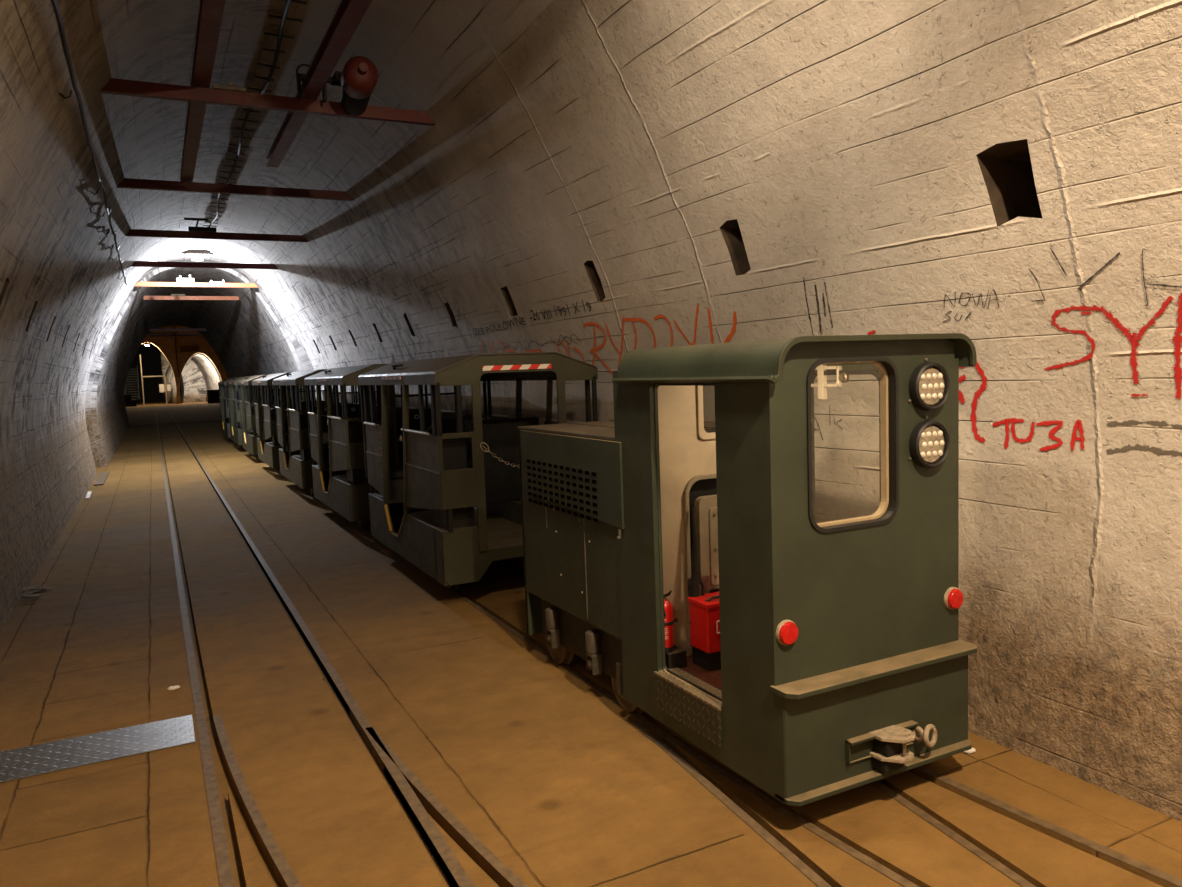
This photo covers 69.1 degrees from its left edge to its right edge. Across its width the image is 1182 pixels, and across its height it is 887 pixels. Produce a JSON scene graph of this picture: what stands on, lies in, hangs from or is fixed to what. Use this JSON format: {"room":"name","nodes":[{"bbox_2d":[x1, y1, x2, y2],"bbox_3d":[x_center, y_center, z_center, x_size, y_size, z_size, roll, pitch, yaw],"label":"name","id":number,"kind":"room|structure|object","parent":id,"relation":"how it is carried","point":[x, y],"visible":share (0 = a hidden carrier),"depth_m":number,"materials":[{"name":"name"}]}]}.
{"room":"underground passage","nodes":[
{"label":"underground passage","id":0,"kind":"room"},
{"bbox_2d":[0,130,114,631],"bbox_3d":[-4.304,-0.172,5.663,1.370,2.900,26.000,-5,6,-27],"label":"wall","id":1,"kind":"structure","parent":0,"point":[55,327],"depth_m":8.02,"materials":[{"name":"concrete"}]},
{"bbox_2d":[91,323,134,466],"bbox_3d":[-14.692,-1.556,26.137,1.342,2.900,20.000,-5,6,-27],"label":"wall","id":2,"kind":"structure","parent":0,"point":[110,422],"depth_m":20.66,"materials":[{"name":"concrete"}]},
{"bbox_2d":[125,346,163,401],"bbox_3d":[-43.808,-7.644,85.269,8.000,7.000,0.300,-5,6,-27],"label":"wall","id":3,"kind":"structure","parent":0,"point":[151,363],"depth_m":85.06,"materials":[{"name":"black metal"}]},
{"bbox_2d":[124,343,183,402],"bbox_3d":[-40.398,-6.546,78.423,5.125,5.741,15.100,-5,6,-27],"label":"wall","id":4,"kind":"structure","parent":0,"point":[143,344],"depth_m":73.03,"materials":[{"name":"concrete"}]},
{"bbox_2d":[159,384,164,391],"bbox_3d":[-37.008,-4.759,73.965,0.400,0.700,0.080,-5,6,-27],"label":"notice sheet","id":5,"kind":"object","parent":4,"relation":"attached to","point":[161,386],"visible":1,"depth_m":73.92,"materials":[{"name":"white paper"}]},
{"bbox_2d":[137,326,227,405],"bbox_3d":[-35.812,-7.770,71.685,16.000,9.000,0.900,-5,6,-27],"label":"wall","id":6,"kind":"structure","parent":0,"point":[166,344],"depth_m":71.94,"materials":[{"name":"brown paint"}]},
{"bbox_2d":[149,326,179,377],"bbox_3d":[-36.205,-8.287,70.863,3.634,5.802,0.068,-5,6,-27],"label":"conduit","id":7,"kind":"object","parent":6,"relation":"attached to","point":[174,326],"visible":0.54,"depth_m":71.59,"materials":[{"name":"black metal"}]},
{"bbox_2d":[161,352,206,401],"bbox_3d":[-36.348,-6.226,77.311,4.100,5.000,0.200,-5,6,-27],"label":"wall","id":8,"kind":"structure","parent":0,"point":[195,390],"depth_m":77.41,"materials":[{"name":"concrete"}]},
{"bbox_2d":[163,353,220,402],"bbox_3d":[-35.009,-5.791,75.341,4.822,4.376,4.643,-5,6,-27],"label":"wall","id":9,"kind":"structure","parent":0,"point":[211,376],"depth_m":75.69,"materials":[{"name":"concrete"}]},
{"bbox_2d":[216,322,302,399],"bbox_3d":[-10.812,-1.865,28.103,1.342,2.900,20.000,-5,6,-27],"label":"wall","id":10,"kind":"structure","parent":0,"point":[268,350],"depth_m":23.39,"materials":[{"name":"concrete"}]},
{"bbox_2d":[0,0,919,354],"bbox_3d":[-6.922,-3.247,15.370,4.160,1.750,46.000,-5,6,-27],"label":"ceiling","id":11,"kind":"structure","parent":0,"point":[522,97],"depth_m":6.30,"materials":[{"name":"concrete"}]},
{"bbox_2d":[59,90,71,98],"bbox_3d":[-3.039,-2.014,4.943,0.097,0.050,0.024,-3,5,-12],"label":"hook","id":12,"kind":"object","parent":11,"relation":"attached to","point":[70,93],"visible":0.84,"depth_m":4.94,"materials":[{"name":"black metal"}]},
{"bbox_2d":[51,0,126,285],"bbox_3d":[-4.734,-2.289,8.403,0.048,0.182,13.115,-5,6,-27],"label":"cable","id":13,"kind":"object","parent":11,"relation":"attached to","point":[54,2],"visible":1,"depth_m":5.38,"materials":[{"name":"black rubber"}]},
{"bbox_2d":[150,333,200,335],"bbox_3d":[-16.696,-4.366,34.488,1.860,0.090,0.060,-5,6,-27],"label":"cross beam","id":14,"kind":"structure","parent":11,"relation":"attached to","point":[199,334],"depth_m":34.47,"materials":[{"name":"red metal"}]},
{"bbox_2d":[150,328,205,330],"bbox_3d":[-15.104,-4.156,31.378,1.860,0.090,0.060,-5,6,-27],"label":"cross beam","id":15,"kind":"structure","parent":11,"relation":"attached to","point":[191,329],"depth_m":31.41,"materials":[{"name":"red metal"}]},
{"bbox_2d":[143,296,238,299],"bbox_3d":[-9.465,-3.453,20.357,2.060,0.090,0.060,-5,6,-27],"label":"cross beam","id":16,"kind":"structure","parent":11,"relation":"attached to","point":[144,297],"depth_m":20.32,"materials":[{"name":"metal"}]},
{"bbox_2d":[135,282,257,287],"bbox_3d":[-8.146,-3.289,17.779,2.380,0.090,0.060,-5,6,-27],"label":"cross beam","id":17,"kind":"structure","parent":11,"relation":"attached to","point":[139,284],"depth_m":17.72,"materials":[{"name":"metal"}]},
{"bbox_2d":[176,275,193,281],"bbox_3d":[-8.355,-3.394,17.654,0.330,0.145,0.140,-5,6,-27],"label":"box","id":18,"kind":"object","parent":17,"relation":"on","point":[179,279],"visible":1,"depth_m":17.59,"materials":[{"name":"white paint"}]},
{"bbox_2d":[192,255,202,260],"bbox_3d":[-7.526,-3.554,16.404,0.200,0.106,0.194,-5,6,-27],"label":"lamp","id":19,"kind":"object","parent":11,"relation":"attached to","point":[194,257],"visible":1,"depth_m":16.37,"materials":[{"name":"white metal"}]},
{"bbox_2d":[131,261,277,268],"bbox_3d":[-6.667,-3.095,14.892,2.380,0.090,0.060,-5,6,-27],"label":"cross beam","id":20,"kind":"structure","parent":11,"relation":"attached to","point":[136,263],"depth_m":14.83,"materials":[{"name":"red metal"}]},
{"bbox_2d":[126,229,307,241],"bbox_3d":[-5.171,-2.897,11.969,2.380,0.090,0.060,-5,6,-27],"label":"cross beam","id":21,"kind":"structure","parent":11,"relation":"attached to","point":[133,232],"depth_m":11.91,"materials":[{"name":"red metal"}]},
{"bbox_2d":[184,217,216,231],"bbox_3d":[-5.370,-3.003,11.792,0.400,0.155,0.200,-5,6,-27],"label":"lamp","id":22,"kind":"object","parent":21,"relation":"on","point":[190,228],"visible":1,"depth_m":11.76,"materials":[{"name":"black metal"}]},
{"bbox_2d":[117,178,352,200],"bbox_3d":[-3.733,-2.708,9.161,2.380,0.090,0.060,-5,6,-27],"label":"cross beam","id":23,"kind":"structure","parent":11,"relation":"attached to","point":[129,183],"depth_m":9.10,"materials":[{"name":"red metal"}]},
{"bbox_2d":[203,0,306,226],"bbox_3d":[-3.516,-3.101,8.671,0.220,0.067,12.982,-5,6,-27],"label":"conductor line","id":24,"kind":"object","parent":11,"relation":"attached to","point":[283,18],"visible":0.79,"depth_m":7.31,"materials":[{"name":"black metal"}]},
{"bbox_2d":[100,78,435,125],"bbox_3d":[-2.296,-2.519,6.353,2.380,0.090,0.060,-5,6,-27],"label":"cross beam","id":25,"kind":"structure","parent":11,"relation":"attached to","point":[115,86],"depth_m":6.25,"materials":[{"name":"red metal"}]},
{"bbox_2d":[212,81,245,91],"bbox_3d":[-2.615,-2.574,6.197,0.220,0.050,0.100,-5,6,-27],"label":"junction box","id":26,"kind":"object","parent":25,"relation":"on","point":[230,87],"visible":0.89,"depth_m":6.17,"materials":[{"name":"brown metal"}]},
{"bbox_3d":[-0.831,-2.326,3.492,2.380,0.090,0.060,-5,6,-27],"label":"cross beam","id":27,"kind":"structure","parent":11,"relation":"attached to","visible":0},
{"bbox_2d":[179,0,225,181],"bbox_3d":[-2.748,-2.576,6.044,0.110,0.090,7.150,-5,5,-27],"label":"beam","id":28,"kind":"structure","parent":27,"relation":"on","point":[210,15],"depth_m":5.79,"materials":[{"name":"brown metal"}]},
{"bbox_2d":[266,0,371,166],"bbox_3d":[-1.807,-2.591,5.822,0.110,0.090,5.900,-5,5,-27],"label":"beam","id":29,"kind":"structure","parent":27,"relation":"on","point":[349,13],"depth_m":5.80,"materials":[{"name":"red metal"}]},
{"bbox_2d":[296,56,377,115],"bbox_3d":[-1.855,-2.600,6.233,0.563,0.247,0.880,-5,6,-27],"label":"hoist","id":30,"kind":"object","parent":29,"relation":"attached to","point":[358,78],"visible":0.93,"depth_m":6.07,"materials":[{"name":"red paint"}]},
{"bbox_2d":[0,401,1181,886],"bbox_3d":[-19.749,-1.156,41.019,16.600,0.080,103.000,-5,6,-27],"label":"floor","id":31,"kind":"structure","parent":0,"point":[558,781],"depth_m":3.73,"materials":[{"name":"concrete"}]},
{"bbox_2d":[21,585,51,599],"bbox_3d":[-4.382,1.173,6.715,0.216,0.040,0.479,-4,5,-20],"label":"rubbish","id":32,"kind":"object","parent":31,"relation":"on","point":[31,587],"visible":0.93,"depth_m":6.79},
{"bbox_2d":[85,491,91,498],"bbox_3d":[-7.529,0.771,12.854,0.050,0.012,0.900,-5,6,-28],"label":"paper","id":33,"kind":"object","parent":31,"relation":"on","point":[89,492],"visible":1,"depth_m":12.80,"materials":[{"name":"white paper"}]},
{"bbox_2d":[0,715,195,782],"bbox_3d":[-2.343,1.372,3.778,1.082,0.006,0.360,-5,6,-27],"label":"plate","id":34,"kind":"object","parent":31,"relation":"on","point":[44,758],"visible":1,"depth_m":3.83,"materials":[{"name":"silver metal"}]},
{"bbox_2d":[94,472,108,485],"bbox_3d":[-8.613,0.615,15.102,0.140,0.023,2.200,-5,6,-27],"label":"board","id":35,"kind":"object","parent":31,"relation":"on","point":[102,477],"visible":1,"depth_m":14.92,"materials":[{"name":"wood"}]},
{"bbox_2d":[124,394,140,406],"bbox_3d":[-37.273,-3.481,69.144,1.700,1.000,0.800,-5,6,-27],"label":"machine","id":36,"kind":"object","parent":31,"relation":"on","point":[129,402],"visible":0.65,"depth_m":68.90,"materials":[{"name":"black metal"}]},
{"bbox_2d":[125,365,139,404],"bbox_3d":[-40.279,-5.149,75.202,1.110,3.456,4.225,-5,6,-27],"label":"staircase","id":37,"kind":"structure","parent":31,"relation":"on","point":[137,365],"depth_m":75.39,"materials":[{"name":"metal"}]},
{"bbox_2d":[140,354,167,404],"bbox_3d":[-37.599,-5.521,73.735,1.850,4.300,0.100,-5,6,-27],"label":"steel frame","id":38,"kind":"object","parent":31,"relation":"on","point":[164,376],"visible":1,"depth_m":73.47,"materials":[{"name":"brown metal"}]},
{"bbox_2d":[167,685,179,690],"bbox_3d":[-2.213,1.295,4.549,0.063,0.019,0.045,-5,6,-27],"label":"pebble","id":39,"kind":"object","parent":31,"relation":"on","point":[176,686],"visible":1,"depth_m":4.53,"materials":[{"name":"beige stone"}]},
{"bbox_2d":[155,411,234,886],"bbox_3d":[-13.728,-0.205,27.284,0.060,0.064,59.000,-5,6,-27],"label":"rail","id":40,"kind":"object","parent":31,"relation":"on","point":[225,875],"visible":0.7,"depth_m":3.87,"materials":[{"name":"metal"}]},
{"bbox_2d":[207,389,219,402],"bbox_3d":[-31.168,-3.903,70.890,1.000,1.100,1.200,-5,6,-27],"label":"equipment box","id":41,"kind":"object","parent":31,"relation":"on","point":[212,395],"visible":0.79,"depth_m":70.48,"materials":[{"name":"black metal"}]},
{"bbox_2d":[218,377,273,437],"bbox_3d":[-9.547,-0.956,23.762,1.251,1.747,2.474,-5,6,-27],"label":"car","id":42,"kind":"object","parent":31,"relation":"on","point":[224,407],"visible":0.32,"depth_m":23.07,"materials":[{"name":"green metal"}]},
{"bbox_2d":[221,420,227,436],"bbox_3d":[-10.059,-0.412,23.555,0.025,0.390,2.060,-5,6,-27],"label":"tub","id":43,"kind":"object","parent":42,"relation":"in","point":[223,422],"depth_m":23.42,"materials":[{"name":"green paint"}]},
{"bbox_2d":[227,424,230,437],"bbox_3d":[-8.986,-0.375,22.759,1.210,0.375,0.025,-5,6,-27],"label":"tub","id":44,"kind":"object","parent":42,"relation":"in","point":[228,425],"depth_m":22.49,"materials":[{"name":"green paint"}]},
{"bbox_2d":[213,714,301,886],"bbox_3d":[-0.868,1.442,2.713,0.133,0.064,3.485,-5,6,-34],"label":"rail","id":45,"kind":"object","parent":31,"relation":"on","point":[279,861],"visible":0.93,"depth_m":3.22,"materials":[{"name":"metal"}]},
{"bbox_2d":[226,376,290,446],"bbox_3d":[-8.128,-0.769,20.990,1.251,1.747,2.474,-5,6,-27],"label":"car","id":46,"kind":"object","parent":31,"relation":"on","point":[233,401],"visible":0.34,"depth_m":20.34,"materials":[{"name":"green metal"}]},
{"bbox_2d":[230,424,237,443],"bbox_3d":[-8.639,-0.225,20.783,0.025,0.390,2.060,-5,6,-27],"label":"tub","id":47,"kind":"object","parent":46,"relation":"in","point":[233,429],"depth_m":20.67,"materials":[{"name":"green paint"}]},
{"bbox_2d":[238,429,242,444],"bbox_3d":[-7.567,-0.188,19.987,1.210,0.375,0.025,-5,6,-27],"label":"tub","id":48,"kind":"object","parent":46,"relation":"in","point":[239,430],"depth_m":19.72,"materials":[{"name":"green paint"}]},
{"bbox_2d":[237,375,311,455],"bbox_3d":[-6.708,-0.583,18.218,1.251,1.747,2.474,-5,6,-27],"label":"car","id":49,"kind":"object","parent":31,"relation":"on","point":[247,410],"visible":0.35,"depth_m":17.56,"materials":[{"name":"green metal"}]},
{"bbox_2d":[241,430,251,453],"bbox_3d":[-7.220,-0.038,18.011,0.025,0.390,2.060,-5,6,-27],"label":"tub","id":50,"kind":"object","parent":49,"relation":"in","point":[246,440],"depth_m":17.88,"materials":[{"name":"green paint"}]},
{"bbox_2d":[252,436,258,454],"bbox_3d":[-6.148,-0.001,17.215,1.210,0.375,0.025,-5,6,-27],"label":"tub","id":51,"kind":"object","parent":49,"relation":"in","point":[254,438],"depth_m":16.95,"materials":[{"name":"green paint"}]},
{"bbox_2d":[252,372,341,468],"bbox_3d":[-5.289,-0.396,15.445,1.251,1.747,2.474,-5,6,-27],"label":"car","id":52,"kind":"object","parent":31,"relation":"on","point":[268,446],"visible":0.45,"depth_m":14.77,"materials":[{"name":"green metal"}]},
{"bbox_2d":[257,438,271,466],"bbox_3d":[-5.801,0.149,15.239,0.025,0.390,2.060,-5,6,-27],"label":"tub","id":53,"kind":"object","parent":52,"relation":"in","point":[264,455],"depth_m":15.05,"materials":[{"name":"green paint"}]},
{"bbox_2d":[270,445,274,468],"bbox_3d":[-5.298,0.222,14.258,0.024,0.375,0.190,-5,6,-27],"label":"tub","id":54,"kind":"object","parent":52,"relation":"in","point":[272,447],"depth_m":14.18,"materials":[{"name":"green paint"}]},
{"bbox_2d":[271,445,280,467],"bbox_3d":[-4.728,0.186,14.443,1.210,0.375,0.025,-5,6,-27],"label":"tub","id":55,"kind":"object","parent":52,"relation":"in","point":[274,449],"depth_m":14.19,"materials":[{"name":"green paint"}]},
{"bbox_2d":[167,411,474,886],"bbox_3d":[-13.130,-0.253,27.587,0.042,0.064,59.000,-5,6,-27],"label":"rail","id":56,"kind":"object","parent":31,"relation":"on","point":[357,716],"visible":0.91,"depth_m":3.82,"materials":[{"name":"metal"}]},
{"bbox_2d":[273,369,388,494],"bbox_3d":[-3.870,-0.209,12.673,1.251,1.747,2.474,-5,6,-27],"label":"car","id":57,"kind":"object","parent":31,"relation":"on","point":[296,462],"visible":0.45,"depth_m":12.01,"materials":[{"name":"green metal"}]},
{"bbox_2d":[279,449,299,486],"bbox_3d":[-4.381,0.336,12.467,0.025,0.390,2.060,-5,6,-27],"label":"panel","id":58,"kind":"object","parent":57,"relation":"in","point":[292,473],"depth_m":12.27,"materials":[{"name":"green paint"}]},
{"bbox_2d":[279,452,299,467],"bbox_3d":[-4.317,0.240,13.639,1.210,0.375,0.025,-5,6,-27],"label":"tub","id":59,"kind":"object","parent":57,"relation":"in","point":[294,453],"depth_m":13.41,"materials":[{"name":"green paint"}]},
{"bbox_2d":[299,460,303,488],"bbox_3d":[-3.879,0.409,11.485,0.024,0.375,0.190,-5,6,-27],"label":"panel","id":60,"kind":"object","parent":57,"relation":"in","point":[301,462],"depth_m":11.41,"materials":[{"name":"green paint"}]},
{"bbox_2d":[301,460,318,488],"bbox_3d":[-3.309,0.373,11.671,1.210,0.375,0.025,-5,6,-27],"label":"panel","id":61,"kind":"object","parent":57,"relation":"in","point":[306,465],"depth_m":11.42,"materials":[{"name":"green paint"}]},
{"bbox_2d":[304,364,456,528],"bbox_3d":[-2.450,-0.022,9.901,1.251,1.747,2.474,-5,6,-27],"label":"car","id":62,"kind":"object","parent":31,"relation":"on","point":[340,481],"visible":0.45,"depth_m":9.13,"materials":[{"name":"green metal"}]},
{"bbox_2d":[312,465,346,518],"bbox_3d":[-2.962,0.522,9.694,0.025,0.390,2.060,-5,6,-27],"label":"panel","id":63,"kind":"object","parent":62,"relation":"in","point":[335,497],"depth_m":9.48,"materials":[{"name":"green paint"}]},
{"bbox_2d":[349,483,374,521],"bbox_3d":[-1.890,0.559,8.898,1.210,0.375,0.025,-5,6,-27],"label":"panel","id":64,"kind":"object","parent":62,"relation":"in","point":[358,493],"depth_m":8.66,"materials":[{"name":"green paint"}]},
{"bbox_2d":[367,727,527,886],"bbox_3d":[-0.214,1.415,2.739,0.098,0.064,2.931,-5,6,-34],"label":"rail","id":65,"kind":"object","parent":31,"relation":"on","point":[499,867],"visible":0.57,"depth_m":3.08,"materials":[{"name":"metal"}]},
{"bbox_2d":[358,352,597,589],"bbox_3d":[-1.031,0.165,7.129,1.251,1.747,2.474,-5,6,-27],"label":"car","id":66,"kind":"object","parent":31,"relation":"on","point":[452,510],"visible":0.69,"depth_m":6.29,"materials":[{"name":"green paint"}]},
{"bbox_2d":[368,493,436,578],"bbox_3d":[-1.543,0.709,6.922,0.025,0.390,2.060,-5,6,-27],"label":"panel","id":67,"kind":"object","parent":66,"relation":"in","point":[415,541],"depth_m":6.66,"materials":[{"name":"green paint"}]},
{"bbox_2d":[442,528,523,585],"bbox_3d":[-0.470,0.746,6.126,1.210,0.375,0.025,-5,6,-27],"label":"panel","id":68,"kind":"object","parent":66,"relation":"in","point":[466,555],"depth_m":5.92,"materials":[{"name":"green paint"}]},
{"bbox_2d":[210,425,918,886],"bbox_3d":[-6.606,0.381,17.465,0.181,0.064,35.000,-5,6,-27],"label":"rail","id":69,"kind":"object","parent":31,"relation":"on","point":[672,742],"visible":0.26,"depth_m":3.48,"materials":[{"name":"metal"}]},
{"bbox_2d":[633,721,831,886],"bbox_3d":[0.637,1.376,2.839,0.036,0.064,2.313,-4,5,-22],"label":"rail","id":70,"kind":"object","parent":31,"relation":"on","point":[778,846],"visible":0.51,"depth_m":3.08,"materials":[{"name":"metal"}]},
{"bbox_2d":[518,333,976,805],"bbox_3d":[0.534,0.408,3.994,0.965,1.705,2.378,-5,6,-27],"label":"locomotive","id":71,"kind":"object","parent":31,"relation":"on","point":[844,662],"visible":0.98,"depth_m":3.15,"materials":[{"name":"green paint"}]},
{"bbox_2d":[519,429,621,639],"bbox_3d":[-0.104,0.536,4.327,0.020,1.185,1.200,-5,6,-27],"label":"hood","id":72,"kind":"object","parent":71,"relation":"attached to","point":[571,481],"depth_m":4.24,"materials":[{"name":"green paint"}]},
{"bbox_2d":[518,420,714,439],"bbox_3d":[0.255,-0.084,4.481,0.890,0.014,1.200,-5,6,-27],"label":"hood","id":73,"kind":"object","parent":71,"relation":"attached to","point":[595,430],"depth_m":4.41,"materials":[{"name":"green paint"}]},
{"bbox_2d":[664,590,677,651],"bbox_3d":[0.328,0.753,3.671,0.094,0.264,0.076,-5,6,-27],"label":"fire extinguisher","id":74,"kind":"object","parent":71,"relation":"on","point":[669,620],"visible":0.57,"depth_m":3.64,"materials":[{"name":"red metal"}]},
{"bbox_2d":[688,591,720,670],"bbox_3d":[0.576,0.791,3.701,0.278,0.310,0.150,-5,6,-27],"label":"case","id":75,"kind":"object","parent":71,"relation":"on","point":[704,611],"visible":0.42,"depth_m":3.61,"materials":[{"name":"red plastic"}]},
{"bbox_2d":[770,639,976,699],"bbox_3d":[1.041,0.802,3.070,0.918,0.018,0.112,-5,6,-27],"label":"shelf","id":76,"kind":"object","parent":71,"relation":"attached to","point":[800,686],"depth_m":3.03,"materials":[{"name":"metal"}]},
{"bbox_2d":[496,560,1181,886],"bbox_3d":[-6.016,0.334,17.764,0.187,0.064,35.000,-5,6,-27],"label":"rail","id":77,"kind":"object","parent":31,"relation":"on","point":[1176,881],"visible":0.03,"depth_m":2.92,"materials":[{"name":"metal"}]},
{"bbox_2d":[871,780,1035,886],"bbox_3d":[1.208,1.347,2.932,0.036,0.064,1.971,-4,5,-19],"label":"rail","id":78,"kind":"object","parent":31,"relation":"on","point":[975,850],"visible":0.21,"depth_m":2.87,"materials":[{"name":"metal"}]},
{"bbox_2d":[964,748,975,753],"bbox_3d":[1.542,1.251,3.497,0.059,0.020,0.040,-5,6,-27],"label":"pebble","id":79,"kind":"object","parent":31,"relation":"on","point":[971,750],"visible":0.64,"depth_m":3.48,"materials":[{"name":"beige stone"}]},
{"bbox_2d":[279,0,1181,821],"bbox_3d":[-0.274,-0.494,7.705,1.370,2.900,26.000,-5,6,-27],"label":"wall","id":80,"kind":"structure","parent":0,"point":[1004,175],"depth_m":3.47,"materials":[{"name":"concrete"}]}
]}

